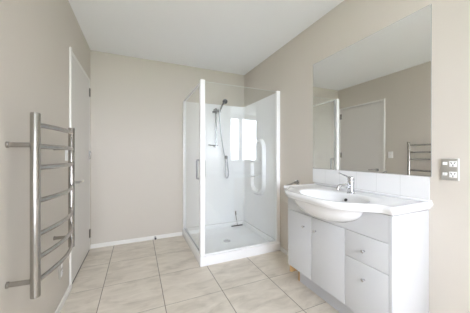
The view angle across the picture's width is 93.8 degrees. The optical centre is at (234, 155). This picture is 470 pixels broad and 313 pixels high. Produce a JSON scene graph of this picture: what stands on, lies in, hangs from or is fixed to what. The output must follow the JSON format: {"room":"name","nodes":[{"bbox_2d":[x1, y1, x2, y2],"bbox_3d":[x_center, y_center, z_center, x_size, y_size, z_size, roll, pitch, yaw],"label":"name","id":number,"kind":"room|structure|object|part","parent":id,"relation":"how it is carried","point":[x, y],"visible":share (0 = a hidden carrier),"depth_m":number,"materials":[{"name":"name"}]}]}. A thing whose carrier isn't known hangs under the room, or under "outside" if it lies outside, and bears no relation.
{"room":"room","nodes":[
{"label":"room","id":0,"kind":"room"},
{"bbox_2d":[0,0,89,312],"bbox_3d":[-0.782,-0.073,0.359,0.100,2.398,4.990,0,0,-24],"label":"wall","id":1,"kind":"structure","parent":0,"point":[36,36],"depth_m":1.17,"materials":[{"name":"beige paint"}]},
{"bbox_2d":[5,112,74,298],"bbox_3d":[-1.035,0.222,1.249,0.159,0.824,0.636,0,0,-24],"label":"heated towel rail","id":2,"kind":"object","parent":1,"relation":"attached to","point":[35,145],"visible":1,"depth_m":0.98,"materials":[{"name":"silver metal"}]},
{"bbox_3d":[-0.893,0.222,0.984,0.037,0.824,0.037,0,0,-24],"label":"post","id":3,"kind":"part","parent":2,"relation":"part of","materials":[{"name":"silver metal"}]},
{"bbox_3d":[-1.133,0.222,1.525,0.037,0.824,0.037,0,0,-24],"label":"post","id":4,"kind":"part","parent":2,"relation":"part of","materials":[{"name":"silver metal"}]},
{"bbox_2d":[58,263,62,279],"bbox_3d":[-1.277,0.840,1.616,0.013,0.116,0.074,0,0,-24],"label":"wall outlet","id":5,"kind":"object","parent":1,"relation":"attached to","point":[60,268],"visible":0.9,"depth_m":1.59,"materials":[{"name":"white plastic"}]},
{"bbox_2d":[55,284,70,312],"bbox_3d":[-0.569,1.102,0.016,0.012,0.048,3.988,0,0,-24],"label":"baseboard","id":6,"kind":"structure","parent":1,"relation":"attached to","point":[68,290],"depth_m":1.66,"materials":[{"name":"white paint"}]},
{"bbox_2d":[65,150,67,160],"bbox_3d":[-1.342,-0.008,1.762,0.013,0.102,0.070,0,0,-24],"label":"light switch","id":7,"kind":"object","parent":1,"relation":"attached to","point":[66,151],"visible":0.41,"depth_m":1.73,"materials":[{"name":"white plastic"}]},
{"bbox_2d":[69,47,89,288],"bbox_3d":[-1.596,0.108,2.223,0.102,2.034,0.877,0,0,-24],"label":"trim","id":8,"kind":"structure","parent":1,"relation":"attached to","point":[71,53],"depth_m":1.85,"materials":[{"name":"white paint"}]},
{"bbox_2d":[72,56,90,283],"bbox_3d":[-1.551,0.125,2.249,0.098,2.000,0.816,0,0,-24],"label":"door","id":9,"kind":"structure","parent":1,"relation":"in","point":[81,92],"depth_m":2.20,"materials":[{"name":"paint"}]},
{"bbox_2d":[90,50,243,244],"bbox_3d":[-0.821,-0.073,3.125,2.271,2.398,0.100,0,0,-24],"label":"wall","id":10,"kind":"structure","parent":0,"point":[136,104],"depth_m":2.88,"materials":[{"name":"beige paint"}]},
{"bbox_2d":[90,232,181,248],"bbox_3d":[-1.243,1.102,2.877,1.096,0.048,0.012,0,0,-24],"label":"baseboard","id":11,"kind":"structure","parent":10,"relation":"attached to","point":[105,244],"depth_m":2.84,"materials":[{"name":"white paint"}]},
{"bbox_2d":[60,235,339,312],"bbox_3d":[0.190,1.166,0.844,2.271,0.080,5.090,0,0,-24],"label":"floor","id":12,"kind":"structure","parent":0,"point":[163,275],"depth_m":1.93,"materials":[{"name":"beige tile"}]},
{"bbox_2d":[182,79,279,266],"bbox_3d":[-0.113,0.178,2.850,0.997,1.896,0.976,0,0,-24],"label":"shower cubicle","id":13,"kind":"object","parent":12,"relation":"on","point":[250,133],"visible":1,"depth_m":3.13,"materials":[{"name":"white plastic"}]},
{"bbox_3d":[-0.523,-0.762,2.675,0.020,0.015,0.883,0,0,-24],"label":"rail","id":14,"kind":"part","parent":13,"relation":"part of","materials":[{"name":"white"}]},
{"bbox_3d":[-0.358,0.146,2.300,0.104,0.210,0.019,0,0,-24],"label":"door handle","id":15,"kind":"part","parent":13,"relation":"part of","materials":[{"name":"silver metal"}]},
{"bbox_3d":[-0.335,0.129,2.247,0.050,1.798,0.050,0,0,-24],"label":"corner post","id":16,"kind":"part","parent":13,"relation":"part of","materials":[{"name":"white metal"}]},
{"bbox_2d":[208,99,228,177],"bbox_3d":[-0.236,-0.237,3.238,0.334,1.172,0.154,0,0,-24],"label":"shower rail","id":17,"kind":"object","parent":13,"relation":"attached to","point":[224,101],"visible":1,"depth_m":3.23,"materials":[{"name":"silver metal"}]},
{"bbox_3d":[-0.281,-0.402,3.239,0.020,0.585,0.020,0,0,-24],"label":"rail","id":18,"kind":"part","parent":17,"relation":"part of","materials":[{"name":"silver metal"}]},
{"bbox_3d":[0.088,1.021,2.436,0.877,0.013,0.018,0,0,-24],"label":"rail","id":19,"kind":"part","parent":13,"relation":"part of","materials":[{"name":"white plastic"}]},
{"bbox_3d":[0.307,0.156,3.056,0.050,0.780,0.380,0,0,-24],"label":"soap shelf frame","id":20,"kind":"part","parent":13,"relation":"part of","materials":[{"name":"white plastic"}]},
{"bbox_2d":[288,197,428,312],"bbox_3d":[0.787,0.722,1.602,0.363,0.808,0.868,0,0,-24],"label":"vanity cabinet","id":21,"kind":"object","parent":12,"relation":"on","point":[373,262],"visible":0.95,"depth_m":1.28,"materials":[{"name":"grey paint"}]},
{"bbox_3d":[0.634,0.722,1.999,0.321,0.808,0.018,0,0,-24],"label":"panel","id":22,"kind":"part","parent":21,"relation":"part of","materials":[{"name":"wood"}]},
{"bbox_3d":[0.531,0.711,1.809,0.018,0.483,0.279,0,0,-24],"label":"door","id":23,"kind":"part","parent":21,"relation":"part of","materials":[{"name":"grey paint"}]},
{"bbox_3d":[0.648,0.711,1.544,0.018,0.483,0.294,0,0,-24],"label":"door","id":24,"kind":"part","parent":21,"relation":"part of","materials":[{"name":"grey paint"}]},
{"bbox_2d":[284,182,432,221],"bbox_3d":[0.697,0.355,1.579,0.546,0.195,0.938,0,0,-24],"label":"washbasin","id":25,"kind":"object","parent":21,"relation":"in","point":[319,200],"visible":0.99,"depth_m":1.40,"materials":[{"name":"white ceramic"}]},
{"bbox_3d":[0.641,0.385,1.569,0.300,0.136,0.604,0,0,-24],"label":"bowl","id":26,"kind":"part","parent":25,"relation":"part of","materials":[{"name":"white ceramic"}]},
{"bbox_2d":[336,173,354,193],"bbox_3d":[0.783,0.197,1.561,0.168,0.153,0.054,0,0,-24],"label":"mixer tap","id":27,"kind":"object","parent":25,"relation":"on","point":[350,185],"visible":1,"depth_m":1.56,"materials":[{"name":"silver metal"}]},
{"bbox_3d":[0.768,0.221,1.554,0.135,0.043,0.030,0,0,-24],"label":"spout","id":28,"kind":"part","parent":27,"relation":"part of","materials":[{"name":"silver metal"}]},
{"bbox_3d":[0.791,0.151,1.565,0.142,0.060,0.046,0,0,-24],"label":"lever","id":29,"kind":"part","parent":27,"relation":"part of","materials":[{"name":"silver metal"}]},
{"bbox_3d":[0.763,0.793,1.285,0.018,0.318,0.268,0,0,-24],"label":"drawer","id":30,"kind":"part","parent":21,"relation":"part of","materials":[{"name":"grey paint"}]},
{"bbox_3d":[0.763,0.550,1.285,0.018,0.162,0.268,0,0,-24],"label":"drawer","id":31,"kind":"part","parent":21,"relation":"part of","materials":[{"name":"grey paint"}]},
{"bbox_3d":[0.969,0.722,1.218,0.341,0.808,0.018,0,0,-24],"label":"panel","id":32,"kind":"part","parent":21,"relation":"part of","materials":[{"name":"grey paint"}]},
{"bbox_2d":[68,0,343,74],"bbox_3d":[0.190,-1.312,0.844,2.271,0.080,5.090,0,0,-24],"label":"ceiling","id":33,"kind":"structure","parent":0,"point":[229,36],"depth_m":2.17,"materials":[{"name":"white paint"}]},
{"bbox_2d":[182,220,279,266],"bbox_3d":[-0.102,1.077,2.855,0.973,0.098,0.976,0,0,-24],"label":"shower tray","id":34,"kind":"object","parent":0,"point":[224,242],"depth_m":2.75,"materials":[{"name":"white plastic"}]},
{"bbox_2d":[244,0,469,312],"bbox_3d":[1.202,-0.073,1.238,0.100,2.398,4.990,0,0,-24],"label":"wall","id":35,"kind":"structure","parent":0,"point":[289,70],"depth_m":1.26,"materials":[{"name":"beige paint"}]},
{"bbox_2d":[280,247,287,255],"bbox_3d":[0.651,1.102,2.345,0.012,0.048,0.560,0,0,-24],"label":"baseboard","id":36,"kind":"structure","parent":35,"relation":"attached to","point":[283,250],"depth_m":2.52,"materials":[{"name":"white paint"}]},
{"bbox_2d":[284,180,298,185],"bbox_3d":[0.583,0.295,2.293,0.176,0.066,0.052,0,0,-24],"label":"wall holder","id":37,"kind":"object","parent":35,"relation":"attached to","point":[296,182],"visible":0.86,"depth_m":2.31,"materials":[{"name":"silver metal"}]},
{"bbox_2d":[313,168,429,199],"bbox_3d":[0.940,0.191,1.698,0.008,0.130,0.927,0,0,-24],"label":"tile backsplash","id":38,"kind":"structure","parent":35,"relation":"attached to","point":[404,185],"depth_m":1.52,"materials":[{"name":"white tile"}]},
{"bbox_2d":[313,4,431,176],"bbox_3d":[0.944,-0.375,1.695,0.003,0.998,0.935,0,0,-24],"label":"wall mirror","id":39,"kind":"object","parent":35,"relation":"attached to","point":[372,97],"visible":1,"depth_m":1.54,"materials":[{"name":"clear mirror"}]},
{"bbox_2d":[441,158,458,180],"bbox_3d":[1.162,0.076,1.190,0.013,0.118,0.074,0,0,-24],"label":"electrical outlet","id":40,"kind":"object","parent":35,"relation":"attached to","point":[449,166],"visible":1,"depth_m":1.19,"materials":[{"name":"white plastic"}]}
]}

